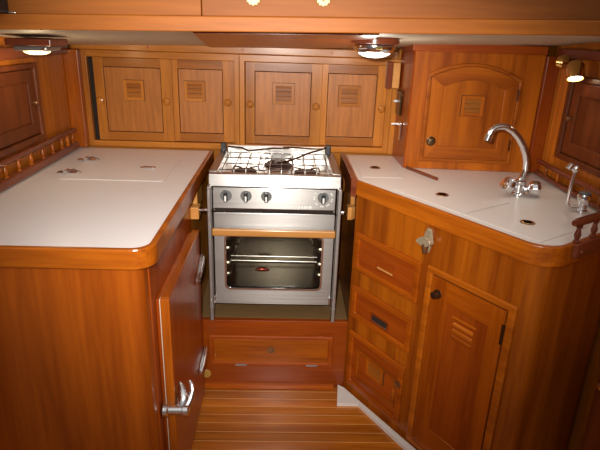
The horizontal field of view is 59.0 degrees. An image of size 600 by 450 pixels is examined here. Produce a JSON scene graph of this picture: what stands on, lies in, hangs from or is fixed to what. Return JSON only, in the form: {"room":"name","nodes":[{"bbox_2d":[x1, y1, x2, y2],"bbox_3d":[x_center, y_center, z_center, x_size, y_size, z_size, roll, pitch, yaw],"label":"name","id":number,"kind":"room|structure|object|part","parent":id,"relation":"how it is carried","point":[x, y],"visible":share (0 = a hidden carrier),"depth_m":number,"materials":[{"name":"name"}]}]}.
{"room":"ship interior","nodes":[
{"label":"ship interior","id":0,"kind":"room"},
{"bbox_2d":[0,36,70,178],"bbox_3d":[-1.072,0.131,1.867,0.040,1.520,1.660,1,20,-2],"label":"wall","id":1,"kind":"structure","parent":0,"point":[51,72],"depth_m":2.22,"materials":[{"name":"brown wood"}]},
{"bbox_2d":[0,0,16,13],"bbox_3d":[-0.828,-0.626,1.315,0.198,0.184,0.056,1,20,-2],"label":"box","id":2,"kind":"object","parent":1,"relation":"attached to","point":[4,9],"visible":1,"depth_m":1.35,"materials":[{"name":"black plastic"}]},
{"bbox_3d":[-0.838,-0.626,1.315,0.178,0.184,0.056,1,20,-2],"label":"casing","id":3,"kind":"part","parent":2,"relation":"part of","materials":[{"name":"black wood"}]},
{"bbox_2d":[0,62,46,157],"bbox_3d":[-1.021,-0.381,1.800,0.032,0.294,0.645,1,20,-2],"label":"locker","id":4,"kind":"object","parent":1,"relation":"attached to","point":[21,108],"visible":1,"depth_m":1.95,"materials":[{"name":"brown wood"}]},
{"bbox_3d":[-1.034,-0.383,1.799,0.005,0.156,0.485,1,20,-2],"label":"panel","id":5,"kind":"part","parent":4,"relation":"part of","materials":[{"name":"brown wood"}]},
{"bbox_2d":[0,45,68,60],"bbox_3d":[-1.023,-0.609,1.879,0.024,0.040,0.990,1,20,-2],"label":"trim","id":6,"kind":"structure","parent":1,"relation":"attached to","point":[6,53],"depth_m":1.90,"materials":[{"name":"brown wood"}]},
{"bbox_2d":[63,49,89,146],"bbox_3d":[-1.021,-0.583,2.442,0.065,0.436,0.089,1,20,-2],"label":"trim","id":7,"kind":"structure","parent":1,"relation":"attached to","point":[74,84],"depth_m":2.40,"materials":[{"name":"orange wood"}]},
{"bbox_2d":[0,0,201,15],"bbox_3d":[-0.766,-0.680,1.346,1.022,0.290,0.033,1,20,-2],"label":"trim","id":8,"kind":"structure","parent":1,"relation":"attached to","point":[80,7],"depth_m":1.38,"materials":[{"name":"brown wood"}]},
{"bbox_2d":[87,48,401,274],"bbox_3d":[-0.030,-0.157,2.691,2.140,1.560,0.040,1,20,-2],"label":"wall","id":9,"kind":"structure","parent":0,"point":[216,151],"depth_m":2.61,"materials":[{"name":"brown wood"}]},
{"bbox_2d":[80,49,239,148],"bbox_3d":[-0.635,-0.577,2.462,0.707,0.435,0.070,1,20,-2],"label":"locker","id":10,"kind":"object","parent":9,"relation":"attached to","point":[157,99],"visible":0.98,"depth_m":2.45,"materials":[{"name":"brown wood"}]},
{"bbox_3d":[-0.916,-0.572,2.433,0.034,0.034,0.022,1,20,-2],"label":"knob","id":11,"kind":"part","parent":10,"relation":"part of","materials":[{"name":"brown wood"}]},
{"bbox_3d":[-0.764,-0.578,2.453,0.351,0.374,0.012,1,20,-2],"label":"door","id":12,"kind":"part","parent":10,"relation":"part of","materials":[{"name":"brown wood"}]},
{"bbox_2d":[123,79,144,100],"bbox_3d":[-0.762,-0.620,2.435,0.093,0.092,0.010,1,20,-2],"label":"vent","id":13,"kind":"object","parent":10,"relation":"attached to","point":[133,89],"depth_m":2.43,"materials":[{"name":"brown wood"}]},
{"bbox_3d":[-0.767,-0.578,2.454,0.252,0.288,0.007,1,20,-2],"label":"panel","id":14,"kind":"part","parent":10,"relation":"part of","materials":[{"name":"brown wood"}]},
{"bbox_3d":[-0.615,-0.568,2.441,0.034,0.034,0.022,1,20,-2],"label":"knob","id":15,"kind":"part","parent":10,"relation":"part of","materials":[{"name":"brown wood"}]},
{"bbox_2d":[184,80,205,101],"bbox_3d":[-0.487,-0.620,2.455,0.097,0.093,0.010,1,20,-2],"label":"vent","id":16,"kind":"object","parent":10,"relation":"attached to","point":[194,90],"depth_m":2.45,"materials":[{"name":"brown wood"}]},
{"bbox_3d":[-0.461,-0.576,2.476,0.199,0.288,0.007,1,20,-2],"label":"panel","id":17,"kind":"part","parent":10,"relation":"part of","materials":[{"name":"brown wood"}]},
{"bbox_3d":[-0.459,-0.575,2.474,0.310,0.374,0.012,1,20,-2],"label":"door","id":18,"kind":"part","parent":10,"relation":"part of","materials":[{"name":"brown wood"}]},
{"bbox_3d":[-0.336,-0.568,2.461,0.034,0.034,0.022,1,20,-2],"label":"knob","id":19,"kind":"part","parent":10,"relation":"part of","materials":[{"name":"brown wood"}]},
{"bbox_2d":[68,45,398,58],"bbox_3d":[-0.299,-0.793,2.396,1.485,0.035,0.063,1,20,-2],"label":"trim","id":20,"kind":"structure","parent":9,"relation":"attached to","point":[315,52],"depth_m":2.37,"materials":[{"name":"brown wood"}]},
{"bbox_2d":[193,32,378,48],"bbox_3d":[-0.047,-0.665,1.928,0.685,0.083,0.880,1,20,-2],"label":"trim","id":21,"kind":"structure","parent":9,"relation":"attached to","point":[211,39],"depth_m":1.74,"materials":[{"name":"red wood"}]},
{"bbox_2d":[239,54,394,153],"bbox_3d":[0.071,-0.561,2.484,0.705,0.435,0.070,1,20,-2],"label":"locker","id":22,"kind":"object","parent":9,"relation":"attached to","point":[343,104],"visible":0.93,"depth_m":2.48,"materials":[{"name":"brown wood"}]},
{"bbox_3d":[-0.231,-0.560,2.453,0.034,0.034,0.022,1,20,-2],"label":"knob","id":23,"kind":"part","parent":22,"relation":"part of","materials":[{"name":"brown wood"}]},
{"bbox_3d":[-0.081,-0.563,2.476,0.254,0.288,0.007,1,20,-2],"label":"panel","id":24,"kind":"part","parent":22,"relation":"part of","materials":[{"name":"brown wood"}]},
{"bbox_2d":[272,83,294,104],"bbox_3d":[-0.076,-0.608,2.455,0.103,0.097,0.010,1,20,-2],"label":"vent","id":25,"kind":"object","parent":22,"relation":"attached to","point":[282,93],"depth_m":2.45,"materials":[{"name":"brown wood"}]},
{"bbox_3d":[-0.077,-0.562,2.474,0.353,0.374,0.012,1,20,-2],"label":"door","id":26,"kind":"part","parent":22,"relation":"part of","materials":[{"name":"brown wood"}]},
{"bbox_3d":[0.075,-0.551,2.463,0.034,0.034,0.022,1,20,-2],"label":"knob","id":27,"kind":"part","parent":22,"relation":"part of","materials":[{"name":"brown wood"}]},
{"bbox_2d":[338,85,360,106],"bbox_3d":[0.231,-0.602,2.478,0.105,0.097,0.010,1,20,-2],"label":"vent","id":28,"kind":"object","parent":22,"relation":"attached to","point":[348,95],"depth_m":2.47,"materials":[{"name":"brown wood"}]},
{"bbox_3d":[0.240,-0.560,2.498,0.223,0.288,0.007,1,20,-2],"label":"panel","id":29,"kind":"part","parent":22,"relation":"part of","materials":[{"name":"brown wood"}]},
{"bbox_3d":[0.243,-0.559,2.496,0.334,0.374,0.012,1,20,-2],"label":"door","id":30,"kind":"part","parent":22,"relation":"part of","materials":[{"name":"brown wood"}]},
{"bbox_3d":[0.382,-0.544,2.486,0.034,0.034,0.022,1,20,-2],"label":"knob","id":31,"kind":"part","parent":22,"relation":"part of","materials":[{"name":"brown wood"}]},
{"bbox_2d":[387,59,400,153],"bbox_3d":[0.444,-0.555,2.505,0.039,0.436,0.053,1,20,-2],"label":"trim","id":32,"kind":"structure","parent":9,"relation":"attached to","point":[394,90],"depth_m":2.50,"materials":[{"name":"brown wood"}]},
{"bbox_2d":[0,29,599,47],"bbox_3d":[-0.045,-0.692,1.969,2.600,0.156,1.065,1,20,-2],"label":"ceiling","id":33,"kind":"structure","parent":0,"point":[75,37],"depth_m":1.78,"materials":[{"name":"plastic"}]},
{"bbox_2d":[4,37,67,54],"bbox_3d":[-0.884,-0.602,1.789,0.147,0.053,0.150,1,20,-2],"label":"lamp","id":34,"kind":"object","parent":33,"relation":"attached to","point":[29,45],"visible":1,"depth_m":1.73,"materials":[{"name":"brown wood"}]},
{"bbox_3d":[-0.885,-0.599,1.790,0.110,0.016,0.120,1,20,-2],"label":"plate","id":35,"kind":"part","parent":34,"relation":"part of","materials":[{"name":"grey metal"}]},
{"bbox_2d":[350,37,399,57],"bbox_3d":[0.254,-0.607,1.807,0.166,0.070,0.166,1,20,-2],"label":"dome lamp","id":36,"kind":"object","parent":33,"relation":"attached to","point":[379,47],"visible":0.91,"depth_m":1.75,"materials":[{"name":"silver metal"}]},
{"bbox_2d":[191,386,416,449],"bbox_3d":[0.110,1.202,1.222,2.550,0.030,2.660,1,20,-2],"label":"floor","id":37,"kind":"structure","parent":0,"point":[229,419],"depth_m":2.20,"materials":[{"name":"brown wood"}]},
{"bbox_2d":[0,173,208,449],"bbox_3d":[-0.701,0.334,2.127,0.716,0.923,1.198,1,20,-2],"label":"base cabinet","id":38,"kind":"object","parent":37,"relation":"on","point":[91,359],"visible":0.98,"depth_m":1.55,"materials":[{"name":"brown wood"}]},
{"bbox_3d":[-0.742,0.530,1.589,0.610,0.923,0.053,1,20,-2],"label":"panel","id":39,"kind":"part","parent":38,"relation":"part of","materials":[{"name":"brown wood"}]},
{"bbox_2d":[0,147,213,269],"bbox_3d":[-0.719,-0.132,1.943,0.643,0.073,1.224,1,20,-2],"label":"countertop","id":40,"kind":"structure","parent":38,"relation":"on","point":[89,208],"depth_m":1.69,"materials":[{"name":"white laminate"}]},
{"bbox_2d":[0,128,78,191],"bbox_3d":[-1.025,-0.240,2.000,0.030,0.099,0.963,1,20,-2],"label":"rail","id":41,"kind":"object","parent":40,"relation":"on","point":[7,181],"visible":1,"depth_m":2.04,"materials":[{"name":"brown wood"}]},
{"bbox_3d":[-1.024,-0.275,1.987,0.024,0.025,0.963,1,20,-2],"label":"rail","id":42,"kind":"part","parent":41,"relation":"part of","materials":[{"name":"brown wood"}]},
{"bbox_3d":[-0.714,-0.231,2.158,0.386,0.002,0.360,1,20,-2],"label":"hatch lid","id":43,"kind":"part","parent":40,"relation":"part of","materials":[{"name":"white laminate"}]},
{"bbox_3d":[-0.456,0.412,1.937,0.028,0.923,0.669,1,20,-2],"label":"panel","id":44,"kind":"part","parent":38,"relation":"part of","materials":[{"name":"red wood"}]},
{"bbox_3d":[-0.437,0.475,1.948,0.011,0.748,0.554,1,20,-2],"label":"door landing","id":45,"kind":"part","parent":38,"relation":"part of","materials":[{"name":"red wood"}]},
{"bbox_3d":[-0.415,0.474,1.950,0.026,0.756,0.560,1,20,-2],"label":"door","id":46,"kind":"part","parent":38,"relation":"part of","materials":[{"name":"red wood"}]},
{"bbox_3d":[-0.370,0.542,1.689,0.038,0.068,0.063,-1,20,-9],"label":"latch lever","id":47,"kind":"part","parent":38,"relation":"part of","materials":[{"name":"silver metal"}]},
{"bbox_3d":[-0.468,0.214,2.474,0.028,0.923,0.474,1,20,-2],"label":"panel","id":48,"kind":"part","parent":38,"relation":"part of","materials":[{"name":"brown wood"}]},
{"bbox_2d":[202,273,347,389],"bbox_3d":[-0.131,0.500,2.572,0.662,0.342,0.492,1,20,-2],"label":"base cabinet","id":49,"kind":"object","parent":37,"relation":"on","point":[250,346],"visible":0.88,"depth_m":2.36,"materials":[{"name":"red wood"}]},
{"bbox_3d":[-0.129,0.556,2.349,0.507,0.116,0.008,1,20,-2],"label":"flap panel","id":50,"kind":"part","parent":49,"relation":"part of","materials":[{"name":"orange wood"}]},
{"bbox_2d":[200,142,343,321],"bbox_3d":[-0.122,0.015,2.398,0.580,0.686,0.476,1,20,-2],"label":"stove","id":51,"kind":"object","parent":49,"relation":"on","point":[274,233],"visible":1,"depth_m":2.25,"materials":[{"name":"silver metal"}]},
{"bbox_3d":[-0.356,-0.365,2.474,0.026,0.042,0.030,1,20,-2],"label":"corner post","id":52,"kind":"part","parent":51,"relation":"part of","materials":[{"name":"black plastic"}]},
{"bbox_3d":[-0.299,-0.119,2.135,0.047,0.047,0.015,1,20,-2],"label":"knob","id":53,"kind":"part","parent":51,"relation":"part of","materials":[{"name":"grey plastic"}]},
{"bbox_3d":[-0.218,-0.117,2.138,0.045,0.045,0.015,1,20,-2],"label":"knob","id":54,"kind":"part","parent":51,"relation":"part of","materials":[{"name":"grey plastic"}]},
{"bbox_3d":[-0.136,-0.115,2.141,0.043,0.043,0.015,1,20,-2],"label":"knob","id":55,"kind":"part","parent":51,"relation":"part of","materials":[{"name":"grey plastic"}]},
{"bbox_2d":[212,211,335,304],"bbox_3d":[-0.115,0.034,2.405,0.506,0.528,0.466,1,20,-2],"label":"oven","id":56,"kind":"object","parent":51,"relation":"in","point":[262,257],"depth_m":2.29,"materials":[{"name":"silver metal"}]},
{"bbox_3d":[-0.104,-0.107,2.152,0.497,0.088,0.012,1,20,-2],"label":"control panel","id":57,"kind":"part","parent":51,"relation":"part of","materials":[{"name":"silver metal"}]},
{"bbox_3d":[-0.098,-0.274,2.380,0.120,0.018,0.120,1,20,-2],"label":"burner","id":58,"kind":"part","parent":51,"relation":"part of","materials":[{"name":"grey metal"}]},
{"bbox_3d":[0.094,-0.110,2.148,0.045,0.045,0.015,1,20,-2],"label":"knob","id":59,"kind":"part","parent":51,"relation":"part of","materials":[{"name":"grey plastic"}]},
{"bbox_3d":[0.130,-0.354,2.490,0.026,0.042,0.030,1,20,-2],"label":"corner post","id":60,"kind":"part","parent":51,"relation":"part of","materials":[{"name":"black plastic"}]},
{"bbox_3d":[-0.126,0.573,2.374,0.662,0.342,0.025,1,20,-2],"label":"panel","id":61,"kind":"part","parent":49,"relation":"part of","materials":[{"name":"red wood"}]},
{"bbox_2d":[337,385,415,449],"bbox_3d":[0.363,0.860,2.110,0.093,0.016,0.777,-12,24,-33],"label":"baseboard","id":62,"kind":"structure","parent":37,"relation":"on","point":[344,398],"depth_m":2.25,"materials":[{"name":"white"}]},
{"bbox_2d":[339,183,599,449],"bbox_3d":[0.595,0.354,2.199,0.828,0.919,1.133,2,20,-1],"label":"base cabinet","id":63,"kind":"object","parent":37,"relation":"on","point":[461,344],"visible":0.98,"depth_m":1.82,"materials":[{"name":"orange wood"}]},
{"bbox_2d":[365,358,384,385],"bbox_3d":[0.312,0.611,2.208,0.010,0.077,0.105,-12,24,-32],"label":"vent","id":64,"kind":"object","parent":63,"relation":"attached to","point":[374,370],"depth_m":2.20,"materials":[{"name":"orange wood"}]},
{"bbox_3d":[0.311,0.628,2.224,0.005,0.219,0.279,-12,24,-32],"label":"drawer","id":65,"kind":"part","parent":63,"relation":"part of","materials":[{"name":"red wood"}]},
{"bbox_3d":[0.308,0.628,2.222,0.014,0.270,0.330,-12,24,-32],"label":"vented door","id":66,"kind":"part","parent":63,"relation":"part of","materials":[{"name":"brown wood"}]},
{"bbox_3d":[0.318,0.389,2.130,0.004,0.042,0.105,-12,24,-33],"label":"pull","id":67,"kind":"part","parent":63,"relation":"part of","materials":[{"name":"black metal"}]},
{"bbox_3d":[0.323,0.369,2.125,0.005,0.100,0.294,-12,24,-32],"label":"drawer","id":68,"kind":"part","parent":63,"relation":"part of","materials":[{"name":"red wood"}]},
{"bbox_3d":[0.319,0.369,2.123,0.014,0.151,0.345,-12,24,-32],"label":"drawer","id":69,"kind":"part","parent":63,"relation":"part of","materials":[{"name":"brown wood"}]},
{"bbox_3d":[0.329,0.166,2.042,0.004,0.042,0.105,-12,24,-32],"label":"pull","id":70,"kind":"part","parent":63,"relation":"part of","materials":[{"name":"silver metal"}]},
{"bbox_3d":[0.331,0.156,2.045,0.005,0.115,0.305,-12,24,-32],"label":"drawer","id":71,"kind":"part","parent":63,"relation":"part of","materials":[{"name":"red wood"}]},
{"bbox_3d":[0.328,0.157,2.043,0.014,0.166,0.356,-12,24,-32],"label":"drawer","id":72,"kind":"part","parent":63,"relation":"part of","materials":[{"name":"brown wood"}]},
{"bbox_3d":[0.385,0.628,2.087,0.004,0.030,0.030,-12,24,-32],"label":"ring pull","id":73,"kind":"part","parent":63,"relation":"part of","materials":[{"name":"black metal"}]},
{"bbox_2d":[416,228,433,253],"bbox_3d":[0.433,0.055,1.831,0.033,0.090,0.064,-12,24,-32],"label":"bottle opener","id":74,"kind":"object","parent":63,"relation":"attached to","point":[425,241],"visible":1,"depth_m":1.82,"materials":[{"name":"metal"}]},
{"bbox_3d":[0.445,0.052,1.836,0.008,0.088,0.039,-12,24,-33],"label":"plate","id":75,"kind":"part","parent":74,"relation":"part of","materials":[{"name":"metal"}]},
{"bbox_3d":[0.465,0.241,1.825,0.026,0.034,0.034,-12,24,-32],"label":"knob","id":76,"kind":"part","parent":63,"relation":"part of","materials":[{"name":"brown metal"}]},
{"bbox_3d":[0.544,0.542,1.837,0.004,0.537,0.172,-12,24,-32],"label":"panel","id":77,"kind":"part","parent":63,"relation":"part of","materials":[{"name":"red wood"}]},
{"bbox_3d":[0.536,0.550,1.847,0.010,0.707,0.294,-12,24,-32],"label":"door","id":78,"kind":"part","parent":63,"relation":"part of","materials":[{"name":"brown wood"}]},
{"bbox_2d":[340,153,599,266],"bbox_3d":[0.619,-0.107,2.023,0.830,0.077,1.138,1,20,-2],"label":"countertop","id":79,"kind":"structure","parent":63,"relation":"on","point":[471,205],"depth_m":1.86,"materials":[{"name":"white laminate"}]},
{"bbox_3d":[0.331,-0.249,2.306,0.164,0.001,0.325,1,20,-2],"label":"locker lid","id":80,"kind":"part","parent":79,"relation":"part of","materials":[{"name":"white laminate"}]},
{"bbox_3d":[0.547,-0.106,1.936,0.250,0.001,0.322,-12,24,-32],"label":"sink lid","id":81,"kind":"part","parent":79,"relation":"part of","materials":[{"name":"white laminate"}]},
{"bbox_2d":[392,44,548,171],"bbox_3d":[0.713,-0.521,2.325,0.557,0.521,0.268,3,20,2],"label":"wall cabinet","id":82,"kind":"object","parent":79,"relation":"on","point":[452,96],"visible":0.97,"depth_m":2.22,"materials":[{"name":"orange wood"}]},
{"bbox_2d":[385,61,400,88],"bbox_3d":[0.419,-0.677,2.396,0.059,0.119,0.046,1,20,-2],"label":"wooden block","id":83,"kind":"object","parent":82,"relation":"attached to","point":[392,77],"visible":1,"depth_m":2.38,"materials":[{"name":"brown wood"}]},
{"bbox_2d":[391,122,401,139],"bbox_3d":[0.428,-0.421,2.368,0.043,0.077,0.027,1,20,-2],"label":"wall hook","id":84,"kind":"object","parent":82,"relation":"attached to","point":[400,123],"visible":1,"depth_m":2.36,"materials":[{"name":"silver metal"}]},
{"bbox_3d":[0.446,-0.421,2.369,0.005,0.077,0.027,1,20,-2],"label":"plate","id":85,"kind":"part","parent":84,"relation":"part of","materials":[{"name":"silver metal"}]},
{"bbox_2d":[393,89,402,115],"bbox_3d":[0.439,-0.554,2.396,0.025,0.107,0.090,1,20,-2],"label":"switch plate","id":86,"kind":"object","parent":82,"relation":"attached to","point":[398,100],"visible":1,"depth_m":2.38,"materials":[{"name":"brown wood"}]},
{"bbox_3d":[0.458,-0.521,2.350,0.007,0.487,0.242,1,20,-3],"label":"panel","id":87,"kind":"part","parent":82,"relation":"part of","materials":[{"name":"red wood"}]},
{"bbox_3d":[0.560,-0.356,2.261,0.040,0.040,0.021,3,20,2],"label":"knob","id":88,"kind":"part","parent":82,"relation":"part of","materials":[{"name":"brown metal"}]},
{"bbox_3d":[0.718,-0.465,2.231,0.252,0.279,0.002,3,20,2],"label":"panel","id":89,"kind":"part","parent":82,"relation":"part of","materials":[{"name":"brown wood"}]},
{"bbox_3d":[0.718,-0.465,2.229,0.354,0.382,0.007,3,20,2],"label":"door","id":90,"kind":"part","parent":82,"relation":"part of","materials":[{"name":"orange wood"}]},
{"bbox_2d":[459,95,484,116],"bbox_3d":[0.719,-0.497,2.213,0.095,0.085,0.010,3,20,2],"label":"vent","id":91,"kind":"object","parent":82,"relation":"attached to","point":[469,105],"depth_m":2.21,"materials":[{"name":"orange wood"}]},
{"bbox_3d":[0.721,-0.752,2.246,0.557,0.034,0.258,3,20,2],"label":"cap moulding","id":92,"kind":"part","parent":82,"relation":"part of","materials":[{"name":"red wood"}]},
{"bbox_2d":[483,123,541,196],"bbox_3d":[0.777,-0.236,1.927,0.240,0.264,0.074,1,20,-2],"label":"mixer tap","id":93,"kind":"object","parent":79,"relation":"on","point":[516,187],"visible":1,"depth_m":1.93,"materials":[{"name":"silver metal"}]},
{"bbox_3d":[0.756,-0.264,1.926,0.178,0.212,0.028,1,20,-2],"label":"spout","id":94,"kind":"part","parent":93,"relation":"part of","materials":[{"name":"silver metal"}]},
{"bbox_2d":[500,177,541,196],"bbox_3d":[0.817,-0.143,1.963,0.153,0.068,0.074,1,20,-2],"label":"tap","id":95,"kind":"object","parent":93,"relation":"on","point":[516,187],"depth_m":1.95,"materials":[{"name":"silver metal"}]},
{"bbox_3d":[0.718,-0.014,1.702,0.250,0.001,0.279,-12,24,-32],"label":"sink lid","id":96,"kind":"part","parent":79,"relation":"part of","materials":[{"name":"white laminate"}]},
{"bbox_2d":[533,159,599,210],"bbox_3d":[1.022,-0.161,2.020,0.024,0.067,0.538,1,20,-2],"label":"rail","id":97,"kind":"object","parent":79,"relation":"on","point":[596,205],"visible":0.73,"depth_m":2.04,"materials":[{"name":"brown wood"}]},
{"bbox_3d":[1.023,-0.183,2.011,0.020,0.019,0.538,1,20,-2],"label":"rail","id":98,"kind":"part","parent":97,"relation":"part of","materials":[{"name":"brown wood"}]},
{"bbox_2d":[565,162,591,212],"bbox_3d":[0.934,-0.128,1.786,0.110,0.169,0.046,1,20,-2],"label":"spigot","id":99,"kind":"object","parent":79,"relation":"on","point":[584,198],"visible":1,"depth_m":1.78,"materials":[{"name":"silver metal"}]},
{"bbox_2d":[571,211,599,258],"bbox_3d":[0.903,0.013,1.580,0.324,0.116,0.038,-12,24,-32],"label":"rail","id":100,"kind":"object","parent":79,"relation":"on","point":[580,249],"visible":1,"depth_m":1.51,"materials":[{"name":"brown wood"}]},
{"bbox_3d":[0.906,0.051,1.586,0.306,0.043,0.014,-12,24,-32],"label":"rail","id":101,"kind":"part","parent":100,"relation":"part of","materials":[{"name":"brown wood"}]},
{"bbox_3d":[0.901,-0.031,1.569,0.324,0.025,0.025,-12,24,-32],"label":"rail","id":102,"kind":"part","parent":100,"relation":"part of","materials":[{"name":"brown wood"}]},
{"bbox_2d":[580,357,599,449],"bbox_3d":[0.959,0.759,1.513,0.150,0.654,0.385,1,20,-2],"label":"settee","id":103,"kind":"object","parent":37,"relation":"on","point":[591,437],"visible":1,"depth_m":1.61,"materials":[{"name":"brown wood"}]},
{"bbox_2d":[540,42,599,449],"bbox_3d":[1.061,0.212,1.786,0.040,1.560,1.960,1,20,-2],"label":"wall","id":104,"kind":"structure","parent":0,"point":[592,68],"depth_m":1.96,"materials":[{"name":"brown wood"}]},
{"bbox_2d":[246,0,259,5],"bbox_3d":[-0.121,-0.587,1.369,0.040,0.040,0.013,1,20,-2],"label":"rosette","id":105,"kind":"object","parent":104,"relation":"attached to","point":[251,2],"visible":1,"depth_m":1.37,"materials":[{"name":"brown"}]},
{"bbox_2d":[0,14,599,35],"bbox_3d":[-0.032,-0.533,1.412,2.500,0.092,0.080,1,20,-2],"label":"trim","id":106,"kind":"structure","parent":104,"relation":"attached to","point":[7,21],"depth_m":1.38,"materials":[{"name":"brown wood"}]},
{"bbox_2d":[202,0,599,20],"bbox_3d":[0.485,-0.677,1.375,1.476,0.300,0.033,1,20,-2],"label":"ceiling","id":107,"kind":"structure","parent":104,"relation":"attached to","point":[426,9],"depth_m":1.39,"materials":[{"name":"brown wood"}]},
{"bbox_2d":[317,0,329,6],"bbox_3d":[0.061,-0.587,1.374,0.040,0.040,0.013,1,20,-2],"label":"rosette","id":108,"kind":"object","parent":107,"relation":"attached to","point":[322,3],"visible":1,"depth_m":1.38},
{"bbox_2d":[528,55,558,172],"bbox_3d":[1.014,-0.467,2.252,0.055,0.481,0.095,1,20,-2],"label":"trim","id":109,"kind":"structure","parent":104,"relation":"attached to","point":[550,72],"depth_m":2.20,"materials":[{"name":"red wood"}]},
{"bbox_2d":[555,54,584,81],"bbox_3d":[1.005,-0.581,1.952,0.103,0.098,0.197,1,20,-2],"label":"spot lamp","id":110,"kind":"object","parent":104,"relation":"attached to","point":[575,69],"visible":0.94,"depth_m":1.89,"materials":[{"name":"gold metal"}]},
{"bbox_3d":[0.986,-0.531,1.897,0.051,0.024,0.046,1,20,-2],"label":"bulb","id":111,"kind":"part","parent":110,"relation":"part of","materials":[{"name":"white glass"}]},
{"bbox_2d":[554,77,599,177],"bbox_3d":[1.034,-0.347,1.865,0.032,0.317,0.455,1,20,-2],"label":"locker","id":112,"kind":"object","parent":104,"relation":"attached to","point":[578,137],"visible":0.84,"depth_m":1.95,"materials":[{"name":"brown wood"}]},
{"bbox_3d":[1.024,-0.406,2.025,0.020,0.022,0.021,1,20,-2],"label":"knob","id":113,"kind":"part","parent":112,"relation":"part of","materials":[{"name":"brown wood"}]},
{"bbox_3d":[1.048,-0.348,1.865,0.005,0.179,0.295,1,20,-2],"label":"panel","id":114,"kind":"part","parent":112,"relation":"part of","materials":[{"name":"brown wood"}]},
{"bbox_2d":[557,48,599,61],"bbox_3d":[1.043,-0.586,1.838,0.028,0.036,0.570,1,20,-2],"label":"trim","id":115,"kind":"structure","parent":104,"relation":"attached to","point":[579,54],"depth_m":1.94,"materials":[{"name":"brown wood"}]}
]}

